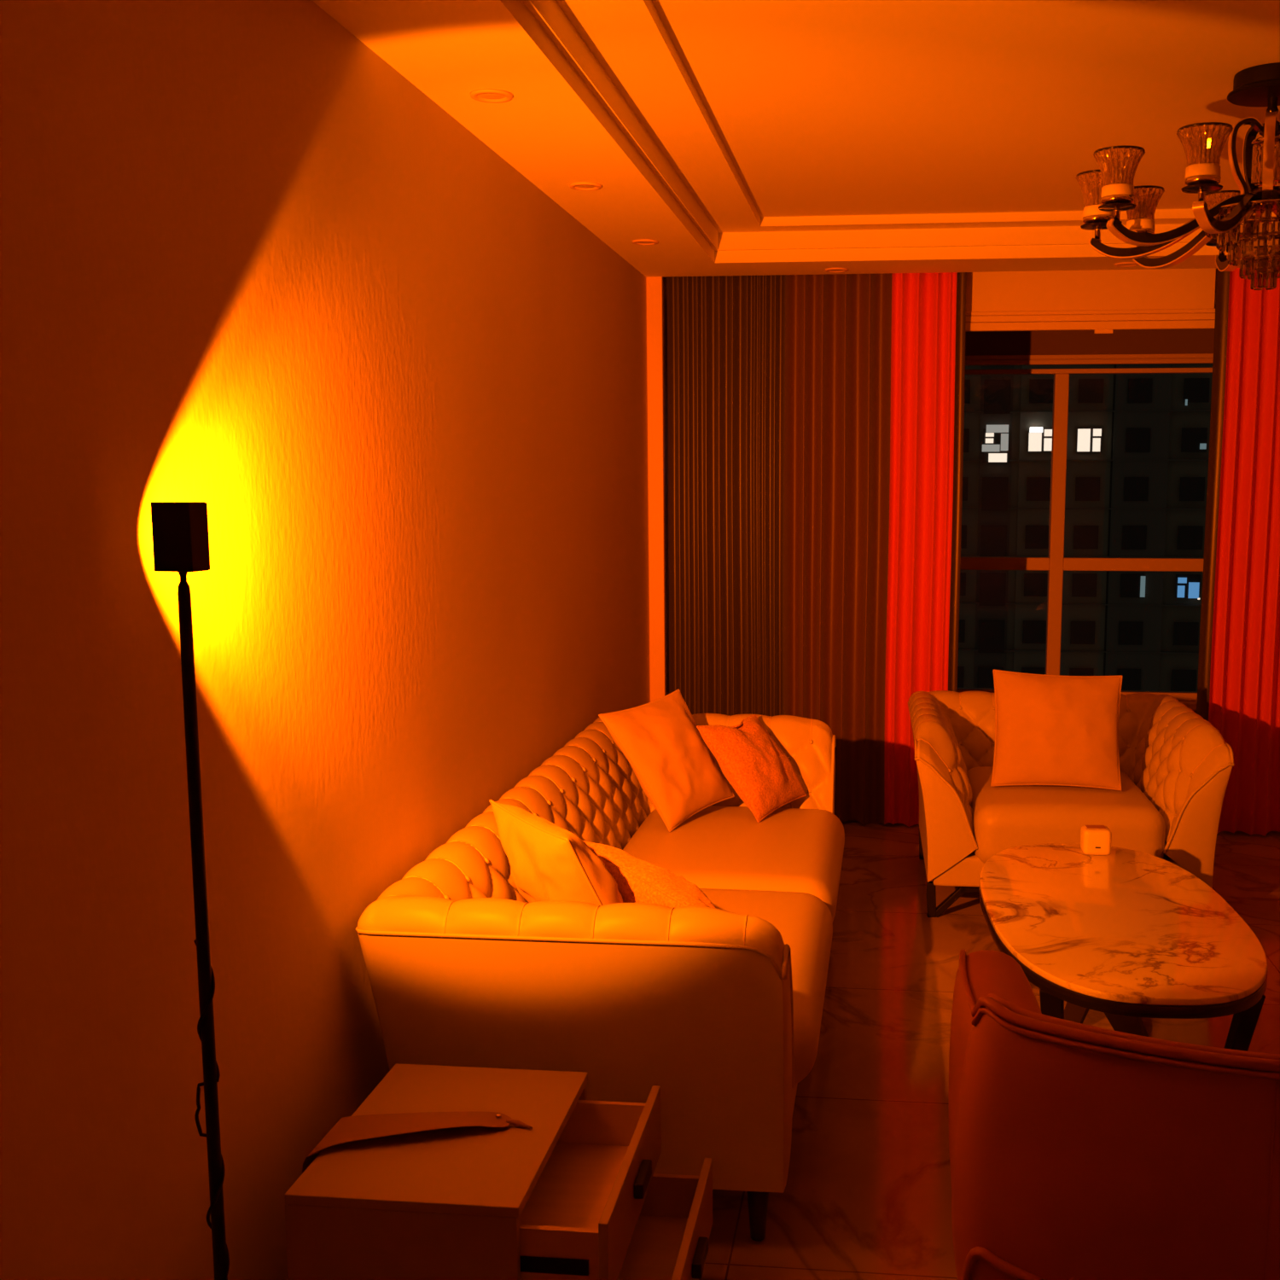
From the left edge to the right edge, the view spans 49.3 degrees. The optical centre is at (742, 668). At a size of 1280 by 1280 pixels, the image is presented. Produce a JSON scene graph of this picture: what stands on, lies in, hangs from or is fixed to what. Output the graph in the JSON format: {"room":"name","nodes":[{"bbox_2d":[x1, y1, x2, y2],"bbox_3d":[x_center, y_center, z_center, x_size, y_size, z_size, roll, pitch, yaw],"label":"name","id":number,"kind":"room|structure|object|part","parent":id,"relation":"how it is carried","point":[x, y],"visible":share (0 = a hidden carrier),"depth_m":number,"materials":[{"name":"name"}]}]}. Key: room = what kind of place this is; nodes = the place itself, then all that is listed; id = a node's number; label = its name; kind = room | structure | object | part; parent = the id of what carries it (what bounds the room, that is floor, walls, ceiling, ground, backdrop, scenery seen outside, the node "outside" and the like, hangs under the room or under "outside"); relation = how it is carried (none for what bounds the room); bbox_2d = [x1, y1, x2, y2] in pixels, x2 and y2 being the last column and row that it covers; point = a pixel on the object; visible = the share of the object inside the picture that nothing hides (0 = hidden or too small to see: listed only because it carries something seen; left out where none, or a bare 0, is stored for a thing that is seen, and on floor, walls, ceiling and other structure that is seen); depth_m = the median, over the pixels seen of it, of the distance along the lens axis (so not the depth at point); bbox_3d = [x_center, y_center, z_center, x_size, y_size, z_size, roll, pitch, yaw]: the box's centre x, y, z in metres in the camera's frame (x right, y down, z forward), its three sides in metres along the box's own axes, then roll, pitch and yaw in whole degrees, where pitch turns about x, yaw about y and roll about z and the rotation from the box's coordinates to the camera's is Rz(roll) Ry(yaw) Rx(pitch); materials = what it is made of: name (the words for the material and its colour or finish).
{"room":"living room","nodes":[
{"label":"living room","id":0,"kind":"room"},
{"bbox_2d":[0,0,668,1279],"bbox_3d":[-0.833,-0.331,3.546,0.200,2.900,9.100,1,8,6],"label":"wall","id":1,"kind":"structure","parent":0,"point":[251,270],"depth_m":2.41,"materials":[{"name":"paint"}]},
{"bbox_2d":[645,276,669,702],"bbox_3d":[-0.388,-0.630,6.421,0.072,2.720,0.139,1,8,6],"label":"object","id":2,"kind":"structure","parent":1,"relation":"attached to","point":[656,301],"depth_m":6.34,"materials":[{"name":"beige paint"}]},
{"bbox_2d":[311,0,1279,277],"bbox_3d":[1.290,-1.452,2.516,4.205,0.400,7.420,1,8,6],"label":"ceiling","id":3,"kind":"structure","parent":0,"point":[738,137],"depth_m":3.86,"materials":[{"name":"white paint"}]},
{"bbox_2d":[469,88,513,103],"bbox_3d":[-0.590,-1.349,3.270,0.102,0.006,0.102,1,8,6],"label":"recessed light","id":4,"kind":"object","parent":3,"relation":"in","point":[494,96],"visible":1,"depth_m":3.26,"materials":[{"name":"beige metal"}]},
{"bbox_2d":[477,93,505,98],"bbox_3d":[-0.590,-1.350,3.270,0.068,0.003,0.068,1,8,6],"label":"diffuser","id":5,"kind":"object","parent":4,"relation":"attached to","point":[480,96],"depth_m":3.27,"materials":[{"name":"beige plastic"}]},
{"bbox_2d":[569,181,602,190],"bbox_3d":[-0.482,-1.486,4.275,0.102,0.006,0.102,1,8,6],"label":"recessed light","id":6,"kind":"object","parent":3,"relation":"in","point":[580,185],"visible":1,"depth_m":4.26,"materials":[{"name":"beige"}]},
{"bbox_2d":[576,185,595,188],"bbox_3d":[-0.482,-1.487,4.275,0.068,0.003,0.068,1,8,6],"label":"diffuser","id":7,"kind":"object","parent":6,"relation":"attached to","point":[577,186],"depth_m":4.28,"materials":[{"name":"beige plastic"}]},
{"bbox_2d":[632,238,658,244],"bbox_3d":[-0.369,-1.622,5.280,0.102,0.006,0.102,1,8,6],"label":"recessed light","id":8,"kind":"object","parent":3,"relation":"in","point":[643,241],"visible":1,"depth_m":5.27,"materials":[{"name":"beige"}]},
{"bbox_2d":[666,272,966,826],"bbox_3d":[0.326,-0.613,6.344,1.334,2.694,0.089,1,8,6],"label":"curtain","id":9,"kind":"object","parent":3,"relation":"hanging from","point":[816,421],"visible":0.78,"depth_m":6.32,"materials":[{"name":"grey fabric"}]},
{"bbox_3d":[-0.071,-0.617,6.372,0.539,2.694,0.055,1,8,6],"label":"charcoal panel","id":10,"kind":"part","parent":9,"relation":"part of","materials":[{"name":"grey fabric"}]},
{"bbox_3d":[0.430,-0.611,6.332,0.474,2.694,0.086,1,8,6],"label":"brown panel","id":11,"kind":"part","parent":9,"relation":"part of","materials":[{"name":"brown fabric"}]},
{"bbox_3d":[0.802,-0.605,6.287,0.290,2.694,0.074,1,8,6],"label":"red panel","id":12,"kind":"part","parent":9,"relation":"part of","materials":[{"name":"red fabric"}]},
{"bbox_2d":[824,267,848,272],"bbox_3d":[0.405,-1.716,5.975,0.102,0.006,0.102,1,8,6],"label":"recessed light","id":13,"kind":"object","parent":3,"relation":"in","point":[829,270],"visible":1,"depth_m":5.96,"materials":[{"name":"beige plastic"}]},
{"bbox_2d":[965,267,1215,333],"bbox_3d":[1.534,-1.718,6.133,1.092,0.465,0.032,1,8,6],"label":"window blind","id":14,"kind":"object","parent":3,"relation":"hanging from","point":[1103,301],"visible":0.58,"depth_m":6.14,"materials":[{"name":"beige fabric"}]},
{"bbox_3d":[1.534,-1.547,6.157,1.092,0.085,0.032,1,8,6],"label":"hem rail","id":15,"kind":"part","parent":14,"relation":"part of","materials":[{"name":"beige fabric"}]},
{"bbox_2d":[1114,261,1138,267],"bbox_3d":[1.609,-1.694,5.818,0.102,0.006,0.102,1,8,6],"label":"recessed light","id":16,"kind":"object","parent":3,"relation":"in","point":[1122,264],"visible":0.96,"depth_m":5.80,"materials":[{"name":"beige"}]},
{"bbox_2d":[1076,62,1279,290],"bbox_3d":[1.389,-1.285,3.665,0.971,0.548,1.001,1,8,6],"label":"chandelier","id":17,"kind":"object","parent":3,"relation":"hanging from","point":[1108,191],"visible":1,"depth_m":3.61,"materials":[{"name":"black metal"}]},
{"bbox_3d":[0.983,-1.224,3.839,0.096,0.012,0.096,3,8,22],"label":"drip plate","id":18,"kind":"part","parent":17,"relation":"part of","materials":[{"name":"black metal"}]},
{"bbox_3d":[0.983,-1.199,3.842,0.024,0.038,0.023,3,8,22],"label":"cup stem","id":19,"kind":"part","parent":17,"relation":"part of","materials":[{"name":"brown metal"}]},
{"bbox_3d":[0.964,-1.187,3.571,0.096,0.012,0.096,-2,8,-14],"label":"drip plate","id":20,"kind":"part","parent":17,"relation":"part of","materials":[{"name":"black metal"}]},
{"bbox_3d":[0.964,-1.163,3.575,0.024,0.038,0.023,-2,8,-14],"label":"cup stem","id":21,"kind":"part","parent":17,"relation":"part of","materials":[{"name":"brown metal"}]},
{"bbox_3d":[1.154,-1.196,3.773,0.400,0.136,0.024,3,8,22],"label":"arm","id":22,"kind":"part","parent":17,"relation":"part of","materials":[{"name":"black metal"}]},
{"bbox_3d":[1.143,-1.175,3.618,0.400,0.136,0.024,-2,8,-14],"label":"arm","id":23,"kind":"part","parent":17,"relation":"part of","materials":[{"name":"black metal"}]},
{"bbox_3d":[1.255,-1.212,3.892,0.024,0.136,0.400,-5,9,-32],"label":"arm","id":24,"kind":"part","parent":17,"relation":"part of","materials":[{"name":"black metal"}]},
{"bbox_3d":[1.107,-1.156,3.344,0.096,0.012,0.096,6,10,40],"label":"drip plate","id":25,"kind":"part","parent":17,"relation":"part of","materials":[{"name":"black metal"}]},
{"bbox_3d":[1.107,-1.132,3.347,0.023,0.038,0.024,6,10,40],"label":"cup stem","id":26,"kind":"part","parent":17,"relation":"part of","materials":[{"name":"brown metal"}]},
{"bbox_3d":[1.420,-1.260,4.109,0.096,0.012,0.096,1,8,4],"label":"drip plate","id":27,"kind":"part","parent":17,"relation":"part of","materials":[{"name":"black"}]},
{"bbox_3d":[1.420,-1.235,4.112,0.023,0.038,0.024,1,8,4],"label":"cup stem","id":28,"kind":"part","parent":17,"relation":"part of","materials":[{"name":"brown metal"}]},
{"bbox_3d":[1.407,-1.217,3.929,0.024,0.136,0.400,1,8,4],"label":"arm","id":29,"kind":"part","parent":17,"relation":"part of","materials":[{"name":"black metal"}]},
{"bbox_3d":[1.226,-1.157,3.486,0.024,0.136,0.400,6,10,40],"label":"arm","id":30,"kind":"part","parent":17,"relation":"part of","materials":[{"name":"black metal"}]},
{"bbox_3d":[1.389,-1.374,3.652,0.060,0.250,0.060,1,8,6],"label":"stem","id":31,"kind":"part","parent":17,"relation":"part of","materials":[{"name":"black metal"}]},
{"bbox_3d":[1.371,-1.149,3.428,0.024,0.136,0.400,1,8,4],"label":"arm","id":32,"kind":"part","parent":17,"relation":"part of","materials":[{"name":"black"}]},
{"bbox_2d":[1196,267,1279,836],"bbox_3d":[2.830,-0.577,6.085,1.583,2.694,0.101,1,8,6],"label":"curtain","id":33,"kind":"object","parent":3,"relation":"hanging from","point":[1238,683],"visible":0.84,"depth_m":6.15,"materials":[{"name":"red fabric"}]},
{"bbox_2d":[666,267,1216,299],"bbox_3d":[1.688,-1.925,6.225,4.205,0.460,0.100,1,8,6],"label":"wall","id":34,"kind":"structure","parent":0,"point":[1216,268],"depth_m":6.16,"materials":[{"name":"paint"}]},
{"bbox_2d":[698,820,1279,1279],"bbox_3d":[1.357,1.237,3.523,4.605,0.200,9.100,1,8,6],"label":"floor","id":35,"kind":"structure","parent":0,"point":[866,1195],"depth_m":3.83,"materials":[{"name":"tile"}]},
{"bbox_2d":[150,501,229,1279],"bbox_3d":[-0.768,0.550,2.000,0.216,1.570,0.216,1,8,6],"label":"floor lamp","id":36,"kind":"object","parent":35,"relation":"on","point":[180,535],"visible":1,"depth_m":1.94,"materials":[{"name":"black metal"}]},
{"bbox_3d":[-0.771,0.848,2.041,0.035,0.932,0.030,5,9,31],"label":"power cord","id":37,"kind":"part","parent":36,"relation":"part of","materials":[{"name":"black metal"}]},
{"bbox_2d":[284,1063,712,1279],"bbox_3d":[-0.392,1.047,2.506,0.654,0.450,0.515,1,8,6],"label":"nightstand","id":38,"kind":"object","parent":35,"relation":"on","point":[577,1195],"visible":0.99,"depth_m":2.38,"materials":[{"name":"beige wood"}]},
{"bbox_2d":[302,1111,532,1173],"bbox_3d":[-0.583,0.889,2.498,0.394,0.178,0.144,-2,8,-17],"label":"knife","id":39,"kind":"object","parent":38,"relation":"on","point":[357,1128],"visible":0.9,"depth_m":2.47,"materials":[{"name":"brown"}]},
{"bbox_3d":[-0.399,0.815,2.490,0.053,0.012,0.012,3,8,19],"label":"cord","id":40,"kind":"part","parent":39,"relation":"part of","materials":[{"name":"brown leather"}]},
{"bbox_2d":[518,1099,645,1279],"bbox_3d":[-0.352,0.918,2.484,0.300,0.092,0.471,1,8,6],"label":"drawer","id":41,"kind":"object","parent":38,"relation":"on","point":[559,1220],"depth_m":2.52,"materials":[{"name":"wood"}]},
{"bbox_3d":[-0.195,0.915,2.467,0.016,0.138,0.511,1,8,6],"label":"drawer","id":42,"kind":"part","parent":38,"relation":"part of","materials":[{"name":"beige wood"}]},
{"bbox_3d":[-0.177,0.907,2.469,0.018,0.028,0.093,1,8,6],"label":"handle","id":43,"kind":"part","parent":38,"relation":"part of","materials":[{"name":"black metal"}]},
{"bbox_2d":[616,1173,699,1279],"bbox_3d":[-0.231,1.061,2.490,0.260,0.090,0.471,1,8,6],"label":"drawer","id":44,"kind":"object","parent":38,"relation":"on","point":[653,1250],"depth_m":2.66,"materials":[{"name":"wood"}]},
{"bbox_3d":[-0.093,1.058,2.475,0.016,0.136,0.511,1,8,6],"label":"drawer","id":45,"kind":"part","parent":38,"relation":"part of","materials":[{"name":"beige wood"}]},
{"bbox_3d":[-0.075,1.050,2.478,0.018,0.028,0.093,1,8,6],"label":"handle","id":46,"kind":"part","parent":38,"relation":"part of","materials":[{"name":"black metal"}]},
{"bbox_2d":[355,712,844,1241],"bbox_3d":[-0.203,0.691,4.010,0.934,0.751,2.437,1,8,6],"label":"sofa","id":47,"kind":"object","parent":35,"relation":"on","point":[719,1009],"visible":0.77,"depth_m":2.85,"materials":[{"name":"beige leather"}]},
{"bbox_2d":[488,799,622,905],"bbox_3d":[-0.412,0.508,3.266,0.234,0.363,0.399,-5,9,-34],"label":"throw pillow","id":48,"kind":"object","parent":47,"relation":"on","point":[548,861],"visible":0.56,"depth_m":3.15,"materials":[{"name":"beige fabric"}]},
{"bbox_2d":[583,840,715,907],"bbox_3d":[-0.190,0.555,3.359,0.220,0.251,0.472,-6,10,-39],"label":"throw pillow","id":49,"kind":"object","parent":47,"relation":"on","point":[638,881],"visible":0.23,"depth_m":3.30,"materials":[{"name":"fabric"}]},
{"bbox_2d":[598,688,734,831],"bbox_3d":[-0.248,0.301,4.701,0.260,0.404,0.453,4,9,30],"label":"throw pillow","id":50,"kind":"object","parent":47,"relation":"on","point":[660,740],"visible":1,"depth_m":4.61,"materials":[{"name":"beige fabric"}]},
{"bbox_2d":[622,805,844,921],"bbox_3d":[-0.041,0.633,4.491,0.715,0.204,0.998,1,8,6],"label":"seat cushion","id":51,"kind":"object","parent":47,"relation":"on","point":[794,848],"depth_m":4.34,"materials":[{"name":"beige leather"}]},
{"bbox_2d":[696,714,806,822],"bbox_3d":[0.039,0.331,4.823,0.245,0.307,0.363,4,9,29],"label":"throw pillow","id":52,"kind":"object","parent":47,"relation":"on","point":[759,772],"visible":1,"depth_m":4.72,"materials":[{"name":"fabric"}]},
{"bbox_3d":[-0.195,0.848,4.031,0.800,0.165,2.305,1,8,6],"label":"rail","id":53,"kind":"part","parent":47,"relation":"part of","materials":[{"name":"beige leather"}]},
{"bbox_3d":[0.033,1.144,2.948,0.052,0.140,0.052,1,8,6],"label":"leg","id":54,"kind":"part","parent":47,"relation":"part of","materials":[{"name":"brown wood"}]},
{"bbox_2d":[699,888,832,1084],"bbox_3d":[-0.146,0.766,3.508,0.715,0.204,0.998,1,8,6],"label":"seat cushion","id":55,"kind":"object","parent":47,"relation":"on","point":[804,922],"depth_m":3.52,"materials":[{"name":"beige leather"}]},
{"bbox_2d":[907,690,1234,917],"bbox_3d":[1.224,0.511,5.466,1.127,0.718,0.995,1,8,5],"label":"armchair","id":56,"kind":"object","parent":35,"relation":"on","point":[1176,766],"visible":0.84,"depth_m":5.06,"materials":[{"name":"beige leather"}]},
{"bbox_2d":[990,669,1122,790],"bbox_3d":[1.196,0.228,5.283,0.496,0.423,0.234,1,8,6],"label":"throw pillow","id":57,"kind":"object","parent":56,"relation":"on","point":[1050,730],"visible":1,"depth_m":5.22,"materials":[{"name":"beige fabric"}]},
{"bbox_3d":[1.222,0.688,5.470,0.975,0.115,0.885,1,8,5],"label":"rail","id":58,"kind":"part","parent":56,"relation":"part of","materials":[{"name":"beige leather"}]},
{"bbox_2d":[966,766,1165,863],"bbox_3d":[1.215,0.560,5.370,0.683,0.252,0.790,1,8,5],"label":"seat cushion","id":59,"kind":"object","parent":56,"relation":"on","point":[1000,818],"depth_m":5.01,"materials":[{"name":"beige leather"}]},
{"bbox_2d":[948,948,1279,1279],"bbox_3d":[0.866,0.875,2.371,1.031,0.829,0.890,1,8,6],"label":"lounge chair","id":60,"kind":"object","parent":35,"relation":"on","point":[1079,1151],"visible":1,"depth_m":2.00,"materials":[{"name":"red leather"}]},
{"bbox_3d":[0.830,1.037,2.049,0.982,0.293,0.182,1,8,6],"label":"panel","id":61,"kind":"part","parent":60,"relation":"part of","materials":[{"name":"orange leather"}]},
{"bbox_3d":[0.460,0.816,2.518,0.169,0.585,0.660,1,8,6],"label":"arm","id":62,"kind":"part","parent":60,"relation":"part of","materials":[{"name":"orange leather"}]},
{"bbox_2d":[979,843,1267,1051],"bbox_3d":[1.024,0.876,3.901,0.686,0.427,1.382,1,8,4],"label":"coffee table","id":63,"kind":"object","parent":35,"relation":"on","point":[1126,935],"visible":0.87,"depth_m":3.63,"materials":[{"name":"stone"}]},
{"bbox_3d":[0.776,0.956,3.462,0.055,0.382,0.153,3,8,22],"label":"leg","id":64,"kind":"part","parent":63,"relation":"part of","materials":[{"name":"black metal"}]},
{"bbox_2d":[1080,825,1111,855],"bbox_3d":[1.127,0.546,4.427,0.088,0.083,0.082,1,8,4],"label":"tissue box","id":65,"kind":"object","parent":63,"relation":"on","point":[1095,840],"visible":1,"depth_m":4.39,"materials":[{"name":"white plastic"}]},
{"bbox_2d":[1085,825,1105,828],"bbox_3d":[1.128,0.504,4.432,0.060,0.001,0.042,1,8,4],"label":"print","id":66,"kind":"object","parent":65,"relation":"on","point":[1086,826],"depth_m":4.43,"materials":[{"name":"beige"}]},
{"bbox_3d":[1.215,0.960,3.435,0.055,0.382,0.153,-2,8,-15],"label":"leg","id":67,"kind":"part","parent":63,"relation":"part of","materials":[{"name":"black metal"}]},
{"bbox_3d":[1.824,0.370,7.831,4.205,0.360,0.160,1,8,6],"label":"wall","id":68,"kind":"structure","parent":0,"visible":0},
{"bbox_2d":[957,363,1212,701],"bbox_3d":[1.819,-0.888,7.600,4.205,2.125,0.100,1,8,6],"label":"window","id":69,"kind":"structure","parent":68,"relation":"in","point":[1085,486],"depth_m":7.60,"materials":[{"name":"clear glass"}]},
{"bbox_3d":[1.108,-0.223,7.771,1.171,0.670,0.008,1,8,6],"label":"pane","id":70,"kind":"part","parent":69,"relation":"part of","materials":[{"name":"clear glass"}]},
{"bbox_3d":[1.108,-1.115,7.650,1.171,0.990,0.008,1,8,6],"label":"pane","id":71,"kind":"part","parent":69,"relation":"part of","materials":[{"name":"clear glass"}]},
{"bbox_3d":[1.820,-0.889,7.610,4.205,2.125,0.080,1,8,6],"label":"frame","id":72,"kind":"part","parent":69,"relation":"part of","materials":[{"name":"beige paint"}]},
{"bbox_3d":[1.818,-1.606,7.497,4.205,0.025,0.090,1,8,6],"label":"head rail","id":73,"kind":"part","parent":69,"relation":"part of","materials":[{"name":"metal"}]},
{"bbox_3d":[1.819,-1.721,7.491,4.205,0.205,0.008,1,8,6],"label":"pane","id":74,"kind":"part","parent":69,"relation":"part of","materials":[{"name":"clear glass"}]},
{"bbox_3d":[2.346,-0.205,7.640,1.171,0.670,0.008,1,8,6],"label":"pane","id":75,"kind":"part","parent":69,"relation":"part of","materials":[{"name":"clear glass"}]},
{"bbox_3d":[2.346,-1.097,7.519,1.171,0.990,0.008,1,8,6],"label":"pane","id":76,"kind":"part","parent":69,"relation":"part of","materials":[{"name":"clear glass"}]},
{"bbox_2d":[1179,701,1196,709],"bbox_3d":[1.819,0.181,7.755,4.205,0.035,0.260,1,8,6],"label":"trim","id":77,"kind":"structure","parent":68,"relation":"on","point":[1192,705],"depth_m":7.56,"materials":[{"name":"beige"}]},
{"bbox_3d":[1.767,-2.064,6.949,4.205,0.380,1.380,1,8,6],"label":"ceiling","id":78,"kind":"structure","parent":0,"visible":0},
{"bbox_2d":[965,304,1215,365],"bbox_3d":[1.810,-1.776,7.397,4.165,0.300,0.037,1,8,6],"label":"wall","id":79,"kind":"structure","parent":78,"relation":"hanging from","point":[1131,346],"depth_m":7.39,"materials":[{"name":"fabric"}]},
{"bbox_3d":[1.810,-1.653,7.414,4.165,0.050,0.037,1,8,6],"label":"rail","id":80,"kind":"part","parent":79,"relation":"part of","materials":[{"name":"beige paint"}]}
]}

